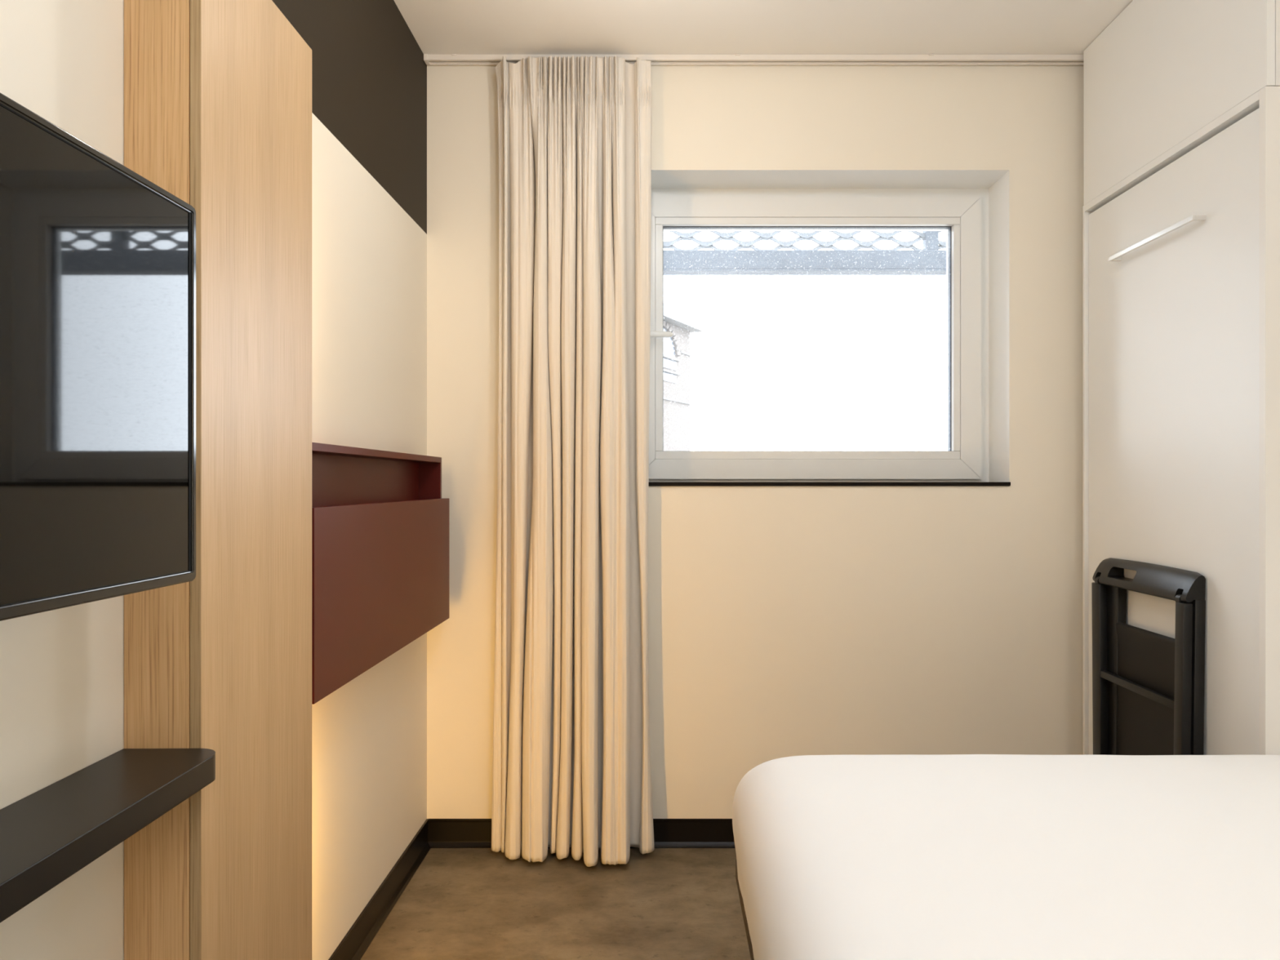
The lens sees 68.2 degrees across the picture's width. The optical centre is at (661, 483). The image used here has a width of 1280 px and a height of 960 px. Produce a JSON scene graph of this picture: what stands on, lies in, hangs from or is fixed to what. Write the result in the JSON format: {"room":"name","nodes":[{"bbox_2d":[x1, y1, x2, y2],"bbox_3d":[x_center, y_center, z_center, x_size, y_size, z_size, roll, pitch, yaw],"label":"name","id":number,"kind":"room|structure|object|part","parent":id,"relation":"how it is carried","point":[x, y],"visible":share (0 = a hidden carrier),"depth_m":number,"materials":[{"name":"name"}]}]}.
{"room":"hotel room","nodes":[
{"label":"hotel room","id":0,"kind":"room"},
{"bbox_2d":[0,0,426,959],"bbox_3d":[-0.844,-0.095,0.845,0.200,2.496,4.990,0,0,0],"label":"wall","id":1,"kind":"structure","parent":0,"point":[62,669],"depth_m":2.13,"materials":[{"name":"beige paint"}]},
{"bbox_2d":[0,93,195,621],"bbox_3d":[-0.641,-0.103,0.730,0.204,0.432,0.730,0,0,0],"label":"television","id":2,"kind":"object","parent":1,"relation":"attached to","point":[98,259],"visible":1,"depth_m":0.89,"materials":[{"name":"black plastic"}]},
{"bbox_2d":[0,748,215,922],"bbox_3d":[-0.673,0.384,0.713,0.140,0.036,1.186,0,0,0],"label":"wall shelf","id":3,"kind":"object","parent":1,"relation":"attached to","point":[48,835],"visible":1,"depth_m":1.07,"materials":[{"name":"black laminate"}]},
{"bbox_2d":[328,818,431,959],"bbox_3d":[-0.736,1.109,2.372,0.016,0.088,1.253,0,0,0],"label":"baseboard","id":4,"kind":"structure","parent":1,"relation":"attached to","point":[358,938],"depth_m":2.51,"materials":[{"name":"black plastic"}]},
{"bbox_2d":[311,442,448,704],"bbox_3d":[-0.694,0.167,2.318,0.098,0.490,1.121,0,0,0],"label":"desk","id":5,"kind":"object","parent":1,"relation":"attached to","point":[380,518],"visible":0.58,"depth_m":2.17,"materials":[{"name":"red paint"}]},
{"bbox_3d":[-0.739,0.173,2.318,0.008,0.470,1.089,0,0,0],"label":"panel","id":6,"kind":"part","parent":5,"relation":"part of","materials":[{"name":"red paint"}]},
{"bbox_3d":[-0.706,0.173,2.871,0.074,0.470,0.016,0,0,0],"label":"panel","id":7,"kind":"part","parent":5,"relation":"part of","materials":[{"name":"red paint"}]},
{"bbox_2d":[360,848,751,959],"bbox_3d":[0.558,1.203,0.845,3.004,0.100,4.990,0,0,0],"label":"floor","id":8,"kind":"structure","parent":0,"point":[459,904],"depth_m":2.55,"materials":[{"name":"concrete"}]},
{"bbox_2d":[124,0,311,959],"bbox_3d":[-0.690,0.182,1.515,0.107,1.943,0.416,0,0,0],"label":"wood panel","id":9,"kind":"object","parent":8,"relation":"on","point":[218,93],"depth_m":1.41,"materials":[{"name":"brown wood"}]},
{"bbox_2d":[732,754,1279,959],"bbox_3d":[0.884,0.850,1.037,1.476,0.606,1.996,0,0,0],"label":"bed","id":10,"kind":"object","parent":8,"relation":"on","point":[890,856],"visible":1,"depth_m":1.41,"materials":[{"name":"white fabric"}]},
{"bbox_3d":[0.883,0.818,1.027,1.452,0.043,1.954,0,0,0],"label":"frame","id":11,"kind":"part","parent":10,"relation":"part of","materials":[{"name":"grey wood"}]},
{"bbox_2d":[1091,557,1205,755],"bbox_3d":[1.284,0.683,2.527,0.055,0.939,0.493,1,0,0],"label":"folding chair","id":12,"kind":"object","parent":8,"relation":"on","point":[1148,686],"visible":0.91,"depth_m":2.50,"materials":[{"name":"black plastic"}]},
{"bbox_3d":[1.268,0.712,2.728,0.026,0.880,0.088,1,0,0],"label":"leg","id":13,"kind":"part","parent":12,"relation":"part of","materials":[{"name":"black plastic"}]},
{"bbox_3d":[1.297,0.717,2.721,0.026,0.872,0.106,1,0,0],"label":"leg","id":14,"kind":"part","parent":12,"relation":"part of","materials":[{"name":"black plastic"}]},
{"bbox_3d":[1.289,0.762,2.495,0.016,0.741,0.360,1,0,0],"label":"seat","id":15,"kind":"part","parent":12,"relation":"part of","materials":[{"name":"black plastic"}]},
{"bbox_3d":[1.290,0.253,2.527,0.053,0.077,0.493,1,0,0],"label":"head rail","id":16,"kind":"part","parent":12,"relation":"part of","materials":[{"name":"black plastic"}]},
{"bbox_3d":[1.268,0.712,2.303,0.026,0.880,0.040,1,0,0],"label":"leg","id":17,"kind":"part","parent":12,"relation":"part of","materials":[{"name":"black plastic"}]},
{"bbox_3d":[1.297,0.717,2.308,0.026,0.872,0.054,1,0,0],"label":"leg","id":18,"kind":"part","parent":12,"relation":"part of","materials":[{"name":"black plastic"}]},
{"bbox_2d":[1083,86,1279,755],"bbox_3d":[1.571,0.147,2.487,0.573,2.012,0.886,0,0,0],"label":"panel","id":19,"kind":"object","parent":8,"relation":"on","point":[1181,255],"visible":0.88,"depth_m":2.32,"materials":[{"name":"white laminate"}]},
{"bbox_3d":[1.583,0.147,2.924,0.551,2.012,0.012,0,0,0],"label":"panel","id":20,"kind":"part","parent":19,"relation":"part of","materials":[{"name":"white laminate"}]},
{"bbox_3d":[1.302,-0.643,2.501,0.034,0.012,0.430,0,0,0],"label":"handle","id":21,"kind":"part","parent":19,"relation":"part of","materials":[{"name":"silver metal"}]},
{"bbox_3d":[1.583,-0.849,2.492,0.551,0.020,0.852,0,0,0],"label":"panel","id":22,"kind":"part","parent":19,"relation":"part of","materials":[{"name":"white laminate"}]},
{"bbox_3d":[1.583,0.147,2.055,0.551,2.012,0.022,0,0,0],"label":"panel","id":23,"kind":"part","parent":19,"relation":"part of","materials":[{"name":"white laminate"}]},
{"bbox_2d":[426,64,1083,818],"bbox_3d":[0.558,-0.095,3.170,2.604,2.496,0.340,0,0,0],"label":"wall","id":24,"kind":"structure","parent":0,"point":[784,621],"depth_m":3.00,"materials":[{"name":"beige paint"}]},
{"bbox_2d":[427,818,735,848],"bbox_3d":[0.505,1.109,2.992,2.490,0.088,0.016,0,0,0],"label":"baseboard","id":25,"kind":"structure","parent":24,"relation":"attached to","point":[442,833],"depth_m":3.00,"materials":[{"name":"black plastic"}]},
{"bbox_2d":[648,188,1010,486],"bbox_3d":[0.484,-0.492,3.127,1.245,1.004,0.266,0,0,0],"label":"window","id":26,"kind":"structure","parent":24,"relation":"in","point":[962,213],"depth_m":3.17,"materials":[{"name":"white plastic"}]},
{"bbox_3d":[-0.014,-0.493,3.125,0.109,0.023,0.014,0,0,0],"label":"lever","id":27,"kind":"part","parent":26,"relation":"part of","materials":[{"name":"white plastic"}]},
{"bbox_3d":[0.484,0.003,3.097,1.245,0.013,0.206,0,0,0],"label":"sill","id":28,"kind":"part","parent":26,"relation":"part of","materials":[{"name":"black"}]},
{"bbox_2d":[393,0,1133,54],"bbox_3d":[0.558,-1.393,0.845,3.004,0.100,4.990,0,0,0],"label":"ceiling","id":29,"kind":"structure","parent":0,"point":[438,27],"depth_m":2.78,"materials":[{"name":"white paint"}]},
{"bbox_2d":[423,53,1083,64],"bbox_3d":[0.353,-1.332,2.972,2.194,0.020,0.036,0,0,0],"label":"rail","id":30,"kind":"object","parent":29,"relation":"attached to","point":[453,59],"visible":0.87,"depth_m":2.96,"materials":[{"name":"white metal"}]},
{"bbox_2d":[491,55,654,866],"bbox_3d":[-0.275,-0.098,2.886,0.508,2.471,0.183,0,0,0],"label":"curtain","id":31,"kind":"object","parent":30,"relation":"hanging from","point":[571,760],"visible":1,"depth_m":2.88,"materials":[{"name":"beige fabric"}]},
{"bbox_3d":[1.960,-0.095,0.845,0.200,2.496,4.990,0,0,0],"label":"wall","id":32,"kind":"structure","parent":0,"visible":0},
{"bbox_2d":[1083,0,1279,205],"bbox_3d":[1.584,-1.100,2.487,0.548,0.479,0.886,0,0,0],"label":"upper cabinet","id":33,"kind":"object","parent":32,"relation":"attached to","point":[1161,72],"visible":0.74,"depth_m":2.46,"materials":[{"name":"white laminate"}]},
{"label":"outside","id":34,"kind":"structure","parent":0,"visible":0},
{"bbox_2d":[663,231,946,275],"bbox_3d":[0.300,-1.329,3.764,5.800,0.984,0.080,0,0,0],"label":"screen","id":35,"kind":"object","parent":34,"point":[930,260],"visible":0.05,"depth_m":3.73,"materials":[{"name":"metal"}]},
{"bbox_3d":[0.292,-1.164,3.759,5.784,0.519,0.018,0,0,0],"label":"panel","id":36,"kind":"part","parent":35,"relation":"part of","materials":[{"name":"grey"}]},
{"bbox_3d":[1.073,-1.371,3.764,0.050,0.900,0.050,0,0,0],"label":"post","id":37,"kind":"part","parent":35,"relation":"part of","materials":[{"name":"metal"}]},
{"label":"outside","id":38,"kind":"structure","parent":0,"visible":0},
{"bbox_2d":[663,302,703,450],"bbox_3d":[-3.406,1.669,18.911,5.450,10.967,9.450,0,0,24],"label":"building","id":39,"kind":"structure","parent":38,"point":[677,403],"depth_m":21.21,"materials":[{"name":"brick"}]},
{"bbox_3d":[-3.406,-3.679,18.911,5.450,0.270,9.450,0,0,24],"label":"roof cornice","id":40,"kind":"part","parent":39,"relation":"part of","materials":[{"name":"grey stone"}]}
]}

